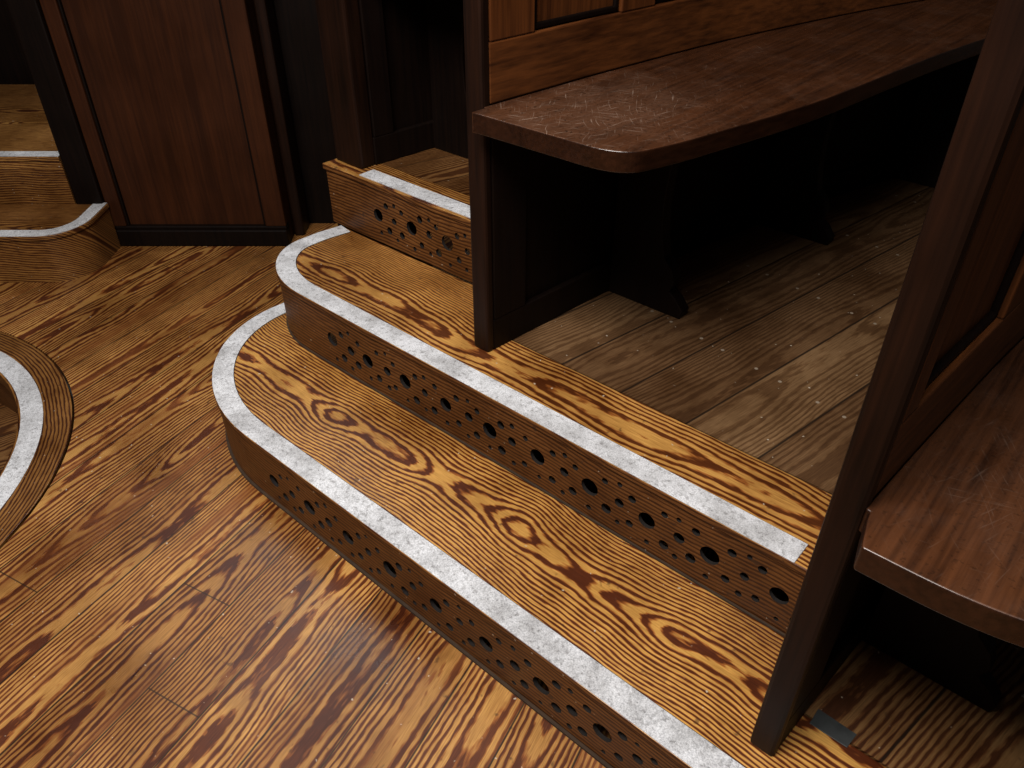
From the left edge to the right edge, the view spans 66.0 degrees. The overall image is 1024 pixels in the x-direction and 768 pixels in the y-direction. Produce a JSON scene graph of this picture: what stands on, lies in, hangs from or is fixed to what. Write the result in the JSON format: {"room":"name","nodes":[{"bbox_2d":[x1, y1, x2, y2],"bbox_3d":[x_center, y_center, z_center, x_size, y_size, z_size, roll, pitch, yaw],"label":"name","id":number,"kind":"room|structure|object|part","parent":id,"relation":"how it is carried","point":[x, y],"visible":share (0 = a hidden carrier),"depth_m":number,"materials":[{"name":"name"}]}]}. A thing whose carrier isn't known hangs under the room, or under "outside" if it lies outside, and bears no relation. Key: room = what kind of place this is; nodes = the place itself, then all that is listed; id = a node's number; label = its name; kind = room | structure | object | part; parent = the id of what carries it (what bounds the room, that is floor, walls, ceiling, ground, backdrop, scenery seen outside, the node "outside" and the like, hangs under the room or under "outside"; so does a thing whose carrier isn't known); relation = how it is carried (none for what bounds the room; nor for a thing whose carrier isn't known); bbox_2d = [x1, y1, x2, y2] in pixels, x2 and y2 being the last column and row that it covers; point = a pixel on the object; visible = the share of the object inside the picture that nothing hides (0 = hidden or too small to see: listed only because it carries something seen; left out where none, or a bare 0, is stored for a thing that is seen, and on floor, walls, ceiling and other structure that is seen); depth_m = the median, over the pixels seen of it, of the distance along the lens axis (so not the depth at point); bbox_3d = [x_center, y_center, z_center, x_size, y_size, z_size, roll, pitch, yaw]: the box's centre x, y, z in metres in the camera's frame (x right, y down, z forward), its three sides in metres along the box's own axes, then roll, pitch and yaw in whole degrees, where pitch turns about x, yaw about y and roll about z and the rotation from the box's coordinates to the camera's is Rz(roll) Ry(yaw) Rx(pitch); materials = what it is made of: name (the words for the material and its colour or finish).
{"room":"courtroom","nodes":[
{"label":"courtroom","id":0,"kind":"room"},
{"bbox_2d":[0,0,33,83],"bbox_3d":[-2.325,-1.931,2.962,1.750,2.200,0.060,0,37,0],"label":"wall","id":1,"kind":"structure","parent":0,"point":[14,68],"depth_m":3.33,"materials":[{"name":"brown wood"}]},
{"bbox_2d":[273,0,336,222],"bbox_3d":[-0.656,-1.283,2.590,0.312,1.600,0.070,0,37,0],"label":"wall","id":2,"kind":"structure","parent":0,"point":[296,20],"depth_m":2.75,"materials":[{"name":"brown wood"}]},
{"bbox_2d":[0,203,788,767],"bbox_3d":[0.072,0.117,2.077,10.000,0.040,8.500,28,45,32],"label":"floor","id":3,"kind":"structure","parent":0,"point":[158,609],"depth_m":1.60,"materials":[{"name":"brown wood"}]},
{"bbox_2d":[0,332,73,548],"bbox_3d":[-1.877,0.343,1.903,1.550,0.204,1.550,28,45,32],"label":"step","id":4,"kind":"structure","parent":3,"relation":"in","point":[37,402],"depth_m":2.07,"materials":[{"name":"brown wood"}]},
{"bbox_2d":[0,203,120,282],"bbox_3d":[-2.010,-0.485,2.713,1.183,0.172,0.269,0,37,0],"label":"wooden step","id":5,"kind":"structure","parent":3,"relation":"on","point":[40,243],"depth_m":2.65,"materials":[{"name":"brown wood"}]},
{"bbox_2d":[0,84,75,203],"bbox_3d":[-2.067,-0.953,3.058,1.065,0.172,0.850,0,37,0],"label":"wooden step","id":6,"kind":"structure","parent":5,"relation":"on","point":[32,171],"depth_m":2.76,"materials":[{"name":"brown wood"}]},
{"bbox_2d":[5,0,309,245],"bbox_3d":[-1.152,-1.182,2.496,0.755,1.550,0.240,0,37,0],"label":"end panel","id":7,"kind":"object","parent":3,"relation":"on","point":[175,116],"visible":0.97,"depth_m":2.61,"materials":[{"name":"brown wood"}]},
{"bbox_3d":[-1.483,-1.176,2.488,0.094,1.550,0.200,0,37,0],"label":"corner post","id":8,"kind":"part","parent":7,"relation":"part of","materials":[{"name":"brown wood"}]},
{"bbox_3d":[-1.381,-1.147,2.424,0.008,1.422,0.018,0,37,0],"label":"moulding","id":9,"kind":"part","parent":7,"relation":"part of","materials":[{"name":"brown wood"}]},
{"bbox_3d":[-0.889,-1.147,2.424,0.008,1.422,0.018,0,37,0],"label":"moulding","id":10,"kind":"part","parent":7,"relation":"part of","materials":[{"name":"brown wood"}]},
{"bbox_3d":[-0.793,-1.186,2.543,0.037,1.500,0.100,0,37,0],"label":"return post","id":11,"kind":"part","parent":7,"relation":"part of","materials":[{"name":"brown wood"}]},
{"bbox_2d":[225,430,612,767],"bbox_3d":[0.465,0.781,1.142,0.404,0.005,3.677,-28,45,-32],"label":"bead","id":12,"kind":"object","parent":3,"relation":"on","point":[542,714],"visible":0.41,"depth_m":1.55},
{"bbox_2d":[212,303,885,767],"bbox_3d":[0.612,0.634,1.200,3.654,0.172,0.448,28,45,32],"label":"wooden step","id":13,"kind":"structure","parent":3,"relation":"on","point":[639,650],"depth_m":1.47,"materials":[{"name":"brown wood"}]},
{"bbox_2d":[276,225,831,633],"bbox_3d":[-0.002,-0.006,1.779,1.588,0.172,0.314,28,45,32],"label":"wooden step","id":14,"kind":"structure","parent":13,"relation":"on","point":[411,317],"depth_m":1.57,"materials":[{"name":"brown wood"}]},
{"bbox_2d":[323,158,472,282],"bbox_3d":[-0.106,-0.329,2.216,0.785,0.512,0.365,28,45,32],"label":"wooden step","id":15,"kind":"structure","parent":14,"relation":"on","point":[395,209],"depth_m":2.05,"materials":[{"name":"brown wood"}]},
{"bbox_2d":[286,317,784,636],"bbox_3d":[-0.102,0.118,1.754,0.206,0.004,1.604,-27,44,-31],"label":"bead","id":16,"kind":"object","parent":14,"relation":"attached to","point":[292,335],"visible":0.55,"depth_m":1.59},
{"bbox_2d":[810,709,856,747],"bbox_3d":[0.490,0.526,1.204,0.062,0.002,0.032,28,45,32],"label":"floor plate","id":17,"kind":"object","parent":13,"relation":"on","point":[821,720],"visible":1,"depth_m":1.20,"materials":[{"name":"grey metal"}]},
{"bbox_2d":[381,147,469,195],"bbox_3d":[1.172,-1.045,2.780,1.528,0.028,3.158,28,45,32],"label":"platform","id":18,"kind":"object","parent":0,"point":[448,170],"visible":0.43,"depth_m":2.14,"materials":[{"name":"brown wood"}]},
{"bbox_2d":[315,0,467,168],"bbox_3d":[0.215,-1.317,2.056,1.490,1.270,0.485,-25,43,-30],"label":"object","id":19,"kind":"object","parent":18,"relation":"on","point":[395,76],"visible":0.34,"depth_m":2.06,"materials":[{"name":"brown wood"}]},
{"bbox_3d":[-0.428,-1.107,1.798,0.112,1.240,0.050,28,45,32],"label":"post","id":20,"kind":"part","parent":19,"relation":"part of","materials":[{"name":"brown wood"}]},
{"bbox_3d":[0.170,-0.895,2.490,1.409,0.075,0.064,-24,43,-29],"label":"rail","id":21,"kind":"part","parent":19,"relation":"part of","materials":[{"name":"brown wood"}]},
{"bbox_3d":[0.166,-1.069,2.369,1.410,0.500,0.051,-24,43,-29],"label":"panel","id":22,"kind":"part","parent":19,"relation":"part of","materials":[{"name":"brown wood"}]},
{"bbox_2d":[512,178,934,494],"bbox_3d":[1.707,-0.520,2.357,3.623,0.028,1.010,-23,42,-28],"label":"platform","id":23,"kind":"object","parent":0,"point":[773,355],"visible":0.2,"depth_m":1.78,"materials":[{"name":"brown wood"}]},
{"bbox_2d":[463,0,997,351],"bbox_3d":[0.906,-0.895,1.790,2.265,1.250,0.521,-21,41,-26],"label":"pew","id":24,"kind":"object","parent":23,"relation":"on","point":[611,143],"visible":0.95,"depth_m":1.70,"materials":[{"name":"brown wood"}]},
{"bbox_3d":[-0.061,-0.570,1.375,0.044,1.220,0.022,28,45,32],"label":"post","id":25,"kind":"part","parent":24,"relation":"part of","materials":[{"name":"brown wood"}]},
{"bbox_3d":[0.039,-0.837,1.278,0.009,0.491,0.011,28,45,32],"label":"panel moulding","id":26,"kind":"part","parent":24,"relation":"part of","materials":[{"name":"brown wood"}]},
{"bbox_3d":[0.120,-0.690,1.482,0.233,0.011,0.010,-29,45,-33],"label":"panel moulding","id":27,"kind":"part","parent":24,"relation":"part of","materials":[{"name":"brown wood"}]},
{"bbox_3d":[0.202,-0.928,1.400,0.011,0.491,0.009,-28,45,-32],"label":"panel moulding","id":28,"kind":"part","parent":24,"relation":"part of","materials":[{"name":"brown wood"}]},
{"bbox_3d":[0.768,-0.484,2.221,2.058,0.075,0.108,-23,42,-28],"label":"rail","id":29,"kind":"part","parent":24,"relation":"part of","materials":[{"name":"brown wood"}]},
{"bbox_3d":[0.768,-0.922,1.897,2.058,0.105,0.108,-23,42,-28],"label":"seat rail","id":30,"kind":"part","parent":24,"relation":"part of","materials":[{"name":"brown wood"}]},
{"bbox_3d":[0.764,-0.658,2.099,2.060,0.500,0.096,-23,42,-28],"label":"panel","id":31,"kind":"part","parent":24,"relation":"part of","materials":[{"name":"brown wood"}]},
{"bbox_3d":[0.921,-0.791,1.839,2.265,0.036,0.467,-21,41,-26],"label":"seat","id":32,"kind":"part","parent":24,"relation":"part of","materials":[{"name":"brown wood"}]},
{"bbox_2d":[804,637,1023,767],"bbox_3d":[2.416,0.086,1.824,2.030,0.028,3.688,28,45,32],"label":"platform","id":33,"kind":"object","parent":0,"point":[899,716],"depth_m":1.22,"materials":[{"name":"brown wood"}]},
{"bbox_2d":[750,0,1023,755],"bbox_3d":[1.279,-0.285,1.225,2.191,1.280,0.556,-22,42,-27],"label":"pew","id":34,"kind":"object","parent":33,"relation":"on","point":[917,557],"visible":1,"depth_m":0.86,"materials":[{"name":"brown wood"}]},
{"bbox_3d":[1.177,0.116,1.696,2.062,0.075,0.095,-25,43,-30],"label":"rail","id":35,"kind":"part","parent":34,"relation":"part of","materials":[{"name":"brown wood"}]},
{"bbox_3d":[1.173,-0.054,1.577,2.063,0.490,0.083,-25,43,-30],"label":"panel","id":36,"kind":"part","parent":34,"relation":"part of","materials":[{"name":"brown wood"}]},
{"bbox_3d":[1.293,-0.162,1.291,2.191,0.036,0.507,-22,42,-27],"label":"seat","id":37,"kind":"part","parent":34,"relation":"part of","materials":[{"name":"brown wood"}]},
{"bbox_3d":[1.177,-0.314,1.378,2.062,0.105,0.095,-25,43,-30],"label":"seat rail","id":38,"kind":"part","parent":34,"relation":"part of","materials":[{"name":"brown wood"}]},
{"bbox_3d":[0.508,-0.038,0.904,0.242,0.011,0.009,-30,46,-34],"label":"panel moulding","id":39,"kind":"part","parent":34,"relation":"part of","materials":[{"name":"brown wood"}]},
{"bbox_3d":[0.591,-0.295,0.815,0.009,0.531,0.011,28,45,32],"label":"panel moulding","id":40,"kind":"part","parent":34,"relation":"part of","materials":[{"name":"brown wood"}]}
]}

